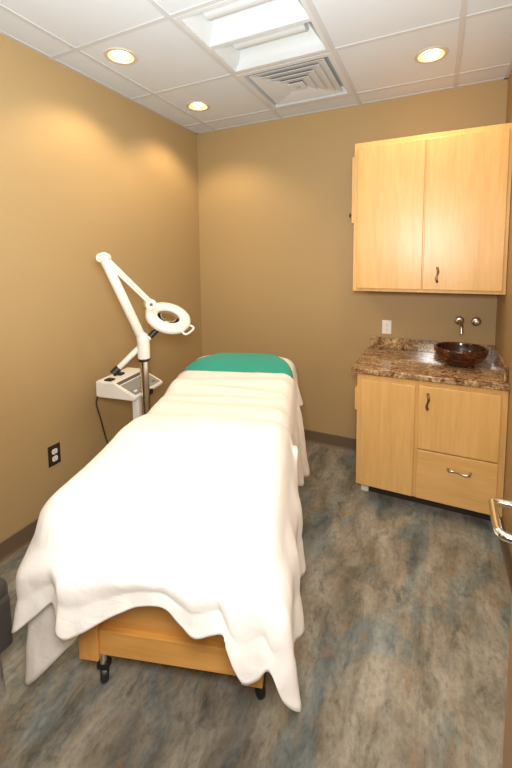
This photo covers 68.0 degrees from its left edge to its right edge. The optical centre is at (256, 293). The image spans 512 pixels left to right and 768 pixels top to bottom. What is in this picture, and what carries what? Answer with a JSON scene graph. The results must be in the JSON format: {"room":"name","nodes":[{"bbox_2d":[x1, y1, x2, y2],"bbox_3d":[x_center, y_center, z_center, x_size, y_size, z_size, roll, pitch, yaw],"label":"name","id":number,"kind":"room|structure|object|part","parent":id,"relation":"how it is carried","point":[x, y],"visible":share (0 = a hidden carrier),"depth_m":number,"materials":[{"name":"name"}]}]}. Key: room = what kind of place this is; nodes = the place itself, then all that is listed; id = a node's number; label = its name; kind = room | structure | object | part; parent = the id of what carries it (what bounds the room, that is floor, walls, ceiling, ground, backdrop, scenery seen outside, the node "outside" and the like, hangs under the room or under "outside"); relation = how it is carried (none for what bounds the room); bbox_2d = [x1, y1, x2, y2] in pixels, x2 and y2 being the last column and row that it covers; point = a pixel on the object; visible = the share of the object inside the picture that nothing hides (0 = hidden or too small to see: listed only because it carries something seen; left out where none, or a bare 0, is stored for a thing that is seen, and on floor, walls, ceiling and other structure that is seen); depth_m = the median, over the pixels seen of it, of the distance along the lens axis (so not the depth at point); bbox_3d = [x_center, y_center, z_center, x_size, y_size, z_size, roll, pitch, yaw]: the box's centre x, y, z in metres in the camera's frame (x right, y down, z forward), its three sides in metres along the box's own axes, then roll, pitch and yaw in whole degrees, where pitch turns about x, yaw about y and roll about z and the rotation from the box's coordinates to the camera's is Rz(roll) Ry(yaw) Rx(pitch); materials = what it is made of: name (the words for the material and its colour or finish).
{"room":"spa treatment room","nodes":[
{"label":"spa treatment room","id":0,"kind":"room"},
{"bbox_2d":[0,33,201,542],"bbox_3d":[-1.158,-0.051,2.269,0.120,2.752,2.990,2,6,25],"label":"wall","id":1,"kind":"structure","parent":0,"point":[87,170],"depth_m":2.27,"materials":[{"name":"beige paint"}]},
{"bbox_2d":[0,518,37,563],"bbox_3d":[-1.084,1.271,2.361,0.016,0.100,2.750,2,6,25],"label":"baseboard","id":2,"kind":"structure","parent":1,"relation":"attached to","point":[13,544],"depth_m":2.00,"materials":[{"name":"brown"}]},
{"bbox_2d":[48,442,60,467],"bbox_3d":[-1.161,0.927,2.182,0.009,0.120,0.076,2,6,25],"label":"wall outlet","id":3,"kind":"object","parent":1,"relation":"attached to","point":[54,456],"visible":1,"depth_m":2.18,"materials":[{"name":"brown plastic"}]},
{"bbox_2d":[0,442,511,767],"bbox_3d":[-0.324,1.463,1.280,2.565,0.100,4.320,2,6,25],"label":"floor","id":4,"kind":"structure","parent":0,"point":[402,653],"depth_m":1.37,"materials":[{"name":"laminate"}]},
{"bbox_2d":[0,577,12,698],"bbox_3d":[-1.164,1.000,1.170,0.512,0.861,0.505,2,6,25],"label":"chair","id":5,"kind":"object","parent":4,"relation":"on","point":[6,637],"visible":1,"depth_m":1.27,"materials":[{"name":"grey"}]},
{"bbox_3d":[-0.898,1.245,1.309,0.024,0.341,0.046,-1,5,-1],"label":"leg","id":6,"kind":"part","parent":5,"relation":"part of","materials":[{"name":"silver metal"}]},
{"bbox_3d":[-1.161,1.037,1.194,0.500,0.120,0.465,2,6,25],"label":"seat","id":7,"kind":"part","parent":5,"relation":"part of","materials":[{"name":"grey"}]},
{"bbox_2d":[96,252,194,443],"bbox_3d":[-0.687,0.535,2.319,0.562,1.565,0.508,2,6,25],"label":"lamp","id":8,"kind":"object","parent":4,"relation":"on","point":[136,385],"visible":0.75,"depth_m":2.25,"materials":[{"name":"white plastic"}]},
{"bbox_3d":[-0.903,0.965,2.337,0.147,0.702,0.094,2,6,25],"label":"cord","id":9,"kind":"part","parent":8,"relation":"part of","materials":[{"name":"grey rubber"}]},
{"bbox_3d":[-0.758,0.029,2.158,0.229,0.481,0.052,-4,6,-31],"label":"arm","id":10,"kind":"part","parent":8,"relation":"part of","materials":[{"name":"white metal"}]},
{"bbox_3d":[-0.742,-0.083,2.188,0.278,0.285,0.024,-5,7,-42],"label":"arm","id":11,"kind":"part","parent":8,"relation":"part of","materials":[{"name":"white metal"}]},
{"bbox_3d":[-0.739,-0.061,2.173,0.270,0.273,0.012,-5,7,-43],"label":"spring rod","id":12,"kind":"part","parent":8,"relation":"part of","materials":[{"name":"white metal"}]},
{"bbox_3d":[-0.717,0.344,2.229,0.207,0.183,0.033,-4,6,-32],"label":"cross arm","id":13,"kind":"part","parent":8,"relation":"part of","materials":[{"name":"white metal"}]},
{"bbox_2d":[78,606,265,699],"bbox_3d":[-0.183,0.932,1.944,0.676,0.834,1.696,0,5,9],"label":"table","id":14,"kind":"object","parent":4,"relation":"on","point":[146,633],"visible":0.19,"depth_m":1.26,"materials":[{"name":"brown wood"}]},
{"bbox_3d":[-0.566,1.017,1.300,0.070,0.450,0.070,0,5,9],"label":"leg","id":15,"kind":"part","parent":14,"relation":"part of","materials":[{"name":"brown wood"}]},
{"bbox_3d":[-0.553,1.282,1.367,0.025,0.094,0.026,0,5,9],"label":"stem","id":16,"kind":"part","parent":14,"relation":"part of","materials":[{"name":"silver metal"}]},
{"bbox_2d":[11,370,309,711],"bbox_3d":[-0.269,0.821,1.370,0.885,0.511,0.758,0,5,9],"label":"sheet","id":17,"kind":"object","parent":14,"relation":"on","point":[197,518],"visible":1,"depth_m":1.07,"materials":[{"name":"white fabric"}]},
{"bbox_3d":[-0.289,1.006,1.257,0.492,0.275,0.012,0,5,9],"label":"panel","id":18,"kind":"part","parent":14,"relation":"part of","materials":[{"name":"brown wood"}]},
{"bbox_3d":[-0.289,1.183,1.265,0.490,0.090,0.030,0,5,9],"label":"rail","id":19,"kind":"part","parent":14,"relation":"part of","materials":[{"name":"brown wood"}]},
{"bbox_2d":[196,355,302,405],"bbox_3d":[-0.102,0.561,2.337,0.770,0.216,0.895,0,5,9],"label":"fitted sheet","id":20,"kind":"object","parent":14,"relation":"on","point":[292,366],"visible":0.16,"depth_m":2.37,"materials":[{"name":"white fabric"}]},
{"bbox_2d":[183,353,292,377],"bbox_3d":[-0.101,0.505,2.470,0.700,0.148,0.649,0,5,9],"label":"towel","id":21,"kind":"object","parent":20,"relation":"on","point":[225,362],"visible":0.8,"depth_m":2.40,"materials":[{"name":"teal fabric"}]},
{"bbox_3d":[-0.013,1.020,1.215,0.070,0.450,0.070,0,5,9],"label":"leg","id":22,"kind":"part","parent":14,"relation":"part of","materials":[{"name":"brown wood"}]},
{"bbox_2d":[355,374,508,520],"bbox_3d":[1.090,0.882,2.456,0.804,0.814,0.644,2,6,25],"label":"base cabinet","id":23,"kind":"object","parent":4,"relation":"on","point":[438,445],"visible":0.92,"depth_m":2.18,"materials":[{"name":"brown wood"}]},
{"bbox_3d":[0.682,0.644,2.498,0.016,0.140,0.285,2,6,25],"label":"rail","id":24,"kind":"part","parent":23,"relation":"part of","materials":[{"name":"brown wood"}]},
{"bbox_3d":[0.785,0.863,2.292,0.306,0.674,0.019,2,6,25],"label":"door","id":25,"kind":"part","parent":23,"relation":"part of","materials":[{"name":"brown wood"}]},
{"bbox_3d":[0.970,0.618,2.151,0.023,0.100,0.040,2,6,25],"label":"handle","id":26,"kind":"part","parent":23,"relation":"part of","materials":[{"name":"brown metal"}]},
{"bbox_2d":[352,336,509,390],"bbox_3d":[1.086,0.417,2.432,0.821,0.117,0.617,2,6,25],"label":"countertop","id":27,"kind":"structure","parent":23,"relation":"on","point":[401,358],"depth_m":2.33,"materials":[{"name":"brown stone"}]},
{"bbox_2d":[434,342,488,366],"bbox_3d":[1.272,0.387,2.368,0.304,0.112,0.304,2,6,25],"label":"vessel sink","id":28,"kind":"object","parent":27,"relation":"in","point":[459,354],"visible":1,"depth_m":2.30,"materials":[{"name":"brown glass"}]},
{"bbox_2d":[437,343,485,351],"bbox_3d":[1.272,0.386,2.368,0.272,0.096,0.272,2,6,25],"label":"basin","id":29,"kind":"object","parent":28,"relation":"in","point":[441,347],"depth_m":2.46,"materials":[{"name":"brown"}]},
{"bbox_3d":[1.125,1.062,2.150,0.403,0.296,0.019,2,6,25],"label":"drawer","id":30,"kind":"part","parent":23,"relation":"part of","materials":[{"name":"brown wood"}]},
{"bbox_3d":[1.128,0.997,2.113,0.125,0.023,0.040,2,6,25],"label":"handle","id":31,"kind":"part","parent":23,"relation":"part of","materials":[{"name":"silver metal"}]},
{"bbox_3d":[1.121,0.721,2.119,0.403,0.374,0.019,2,6,25],"label":"door","id":32,"kind":"part","parent":23,"relation":"part of","materials":[{"name":"brown wood"}]},
{"bbox_2d":[0,0,511,133],"bbox_3d":[-0.066,-1.270,1.633,2.325,0.020,2.750,2,6,25],"label":"ceiling","id":33,"kind":"structure","parent":0,"point":[374,44],"depth_m":2.00,"materials":[{"name":"tile"}]},
{"bbox_2d":[104,47,137,64],"bbox_3d":[-0.743,-1.336,2.074,0.176,0.089,0.176,2,6,25],"label":"recessed light","id":34,"kind":"object","parent":33,"relation":"in","point":[121,56],"visible":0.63,"depth_m":2.11,"materials":[{"name":"beige"}]},
{"bbox_3d":[-0.743,-1.343,2.073,0.076,0.065,0.076,2,6,25],"label":"bulb","id":35,"kind":"part","parent":34,"relation":"part of","materials":[{"name":"beige glass"}]},
{"bbox_2d":[186,101,209,110],"bbox_3d":[-0.426,-1.402,2.757,0.176,0.089,0.176,2,6,25],"label":"recessed light","id":36,"kind":"object","parent":33,"relation":"in","point":[193,105],"visible":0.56,"depth_m":2.80,"materials":[{"name":"beige"}]},
{"bbox_2d":[173,0,329,73],"bbox_3d":[0.005,-1.333,1.882,0.586,0.101,0.586,2,6,25],"label":"ceiling light","id":37,"kind":"object","parent":33,"relation":"attached to","point":[243,35],"visible":0.96,"depth_m":1.91,"materials":[{"name":"white plastic"}]},
{"bbox_2d":[236,52,352,109],"bbox_3d":[0.266,-1.359,2.433,0.586,0.066,0.586,2,6,25],"label":"ceiling vent","id":38,"kind":"object","parent":33,"relation":"in","point":[320,77],"visible":0.94,"depth_m":2.41,"materials":[{"name":"white metal"}]},
{"bbox_3d":[0.267,-1.329,2.436,0.100,0.006,0.100,2,6,25],"label":"plate","id":39,"kind":"part","parent":38,"relation":"part of","materials":[{"name":"grey paint"}]},
{"bbox_2d":[414,46,448,63],"bbox_3d":[0.963,-1.354,2.090,0.176,0.089,0.176,2,6,25],"label":"recessed light","id":40,"kind":"object","parent":33,"relation":"in","point":[436,53],"visible":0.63,"depth_m":2.12,"materials":[{"name":"beige"}]},
{"bbox_3d":[0.963,-1.361,2.090,0.076,0.065,0.076,2,6,25],"label":"bulb","id":41,"kind":"part","parent":40,"relation":"part of","materials":[{"name":"beige glass"}]},
{"bbox_2d":[197,79,507,438],"bbox_3d":[0.560,-0.139,3.039,2.325,2.752,0.120,2,6,25],"label":"wall","id":42,"kind":"structure","parent":0,"point":[276,229],"depth_m":3.03,"materials":[{"name":"beige paint"}]},
{"bbox_2d":[304,429,355,451],"bbox_3d":[0.171,1.175,3.275,1.500,0.100,0.016,2,6,25],"label":"baseboard","id":43,"kind":"structure","parent":42,"relation":"attached to","point":[330,440],"depth_m":3.07,"materials":[{"name":"brown"}]},
{"bbox_2d":[382,320,390,333],"bbox_3d":[0.965,0.248,2.812,0.065,0.102,0.009,2,6,25],"label":"wall outlet","id":44,"kind":"object","parent":42,"relation":"attached to","point":[386,324],"visible":1,"depth_m":2.81,"materials":[{"name":"white plastic"}]},
{"bbox_2d":[349,123,511,294],"bbox_3d":[1.080,-0.498,2.471,0.919,0.962,0.392,2,6,25],"label":"upper cabinet","id":45,"kind":"object","parent":42,"relation":"attached to","point":[431,212],"visible":1,"depth_m":2.30,"materials":[{"name":"brown wood"}]},
{"bbox_3d":[0.700,-0.696,2.639,0.016,0.428,0.283,2,6,25],"label":"rail","id":46,"kind":"part","parent":45,"relation":"part of","materials":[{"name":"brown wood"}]},
{"bbox_3d":[0.845,-0.485,2.417,0.400,0.910,0.019,2,6,25],"label":"door","id":47,"kind":"part","parent":45,"relation":"part of","materials":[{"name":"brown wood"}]},
{"bbox_3d":[1.097,-0.113,2.304,0.023,0.100,0.040,2,6,25],"label":"handle","id":48,"kind":"part","parent":45,"relation":"part of","materials":[{"name":"brown metal"}]},
{"bbox_3d":[1.223,-0.472,2.239,0.420,0.910,0.019,2,6,25],"label":"door","id":49,"kind":"part","parent":45,"relation":"part of","materials":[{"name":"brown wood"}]},
{"bbox_2d":[370,336,490,357],"bbox_3d":[1.214,0.373,2.699,0.778,0.082,0.020,2,6,25],"label":"backsplash","id":50,"kind":"structure","parent":42,"relation":"attached to","point":[378,342],"depth_m":2.75,"materials":[{"name":"brown stone"}]},
{"bbox_2d":[454,316,480,333],"bbox_3d":[1.405,0.212,2.516,0.160,0.098,0.158,2,6,25],"label":"faucet","id":51,"kind":"object","parent":42,"relation":"attached to","point":[459,320],"visible":1,"depth_m":2.55,"materials":[{"name":"silver metal"}]},
{"bbox_3d":[1.362,0.219,2.534,0.024,0.082,0.152,2,6,22],"label":"spout","id":52,"kind":"part","parent":51,"relation":"part of","materials":[{"name":"silver metal"}]},
{"bbox_2d":[495,70,511,552],"bbox_3d":[1.052,0.023,1.226,0.120,2.752,2.990,2,6,25],"label":"wall","id":53,"kind":"structure","parent":0,"point":[503,336],"depth_m":2.09,"materials":[{"name":"beige paint"}]},
{"bbox_2d":[499,521,511,593],"bbox_3d":[0.870,1.368,1.097,0.016,0.100,2.130,2,6,25],"label":"baseboard","id":54,"kind":"structure","parent":53,"relation":"attached to","point":[507,555],"depth_m":1.87,"materials":[{"name":"brown"}]},
{"bbox_3d":[-0.667,0.110,0.457,2.325,2.752,0.120,2,6,25],"label":"wall","id":55,"kind":"structure","parent":0,"visible":0},
{"bbox_2d":[488,497,511,767],"bbox_3d":[0.437,0.434,0.535,0.114,2.048,0.860,2,6,25],"label":"open door","id":56,"kind":"structure","parent":55,"relation":"in","point":[494,503],"depth_m":0.91,"materials":[{"name":"brown wood"}]},
{"bbox_3d":[0.546,0.492,0.825,0.067,0.019,0.145,2,6,25],"label":"lever handle","id":57,"kind":"part","parent":56,"relation":"part of","materials":[{"name":"silver metal"}]}
]}

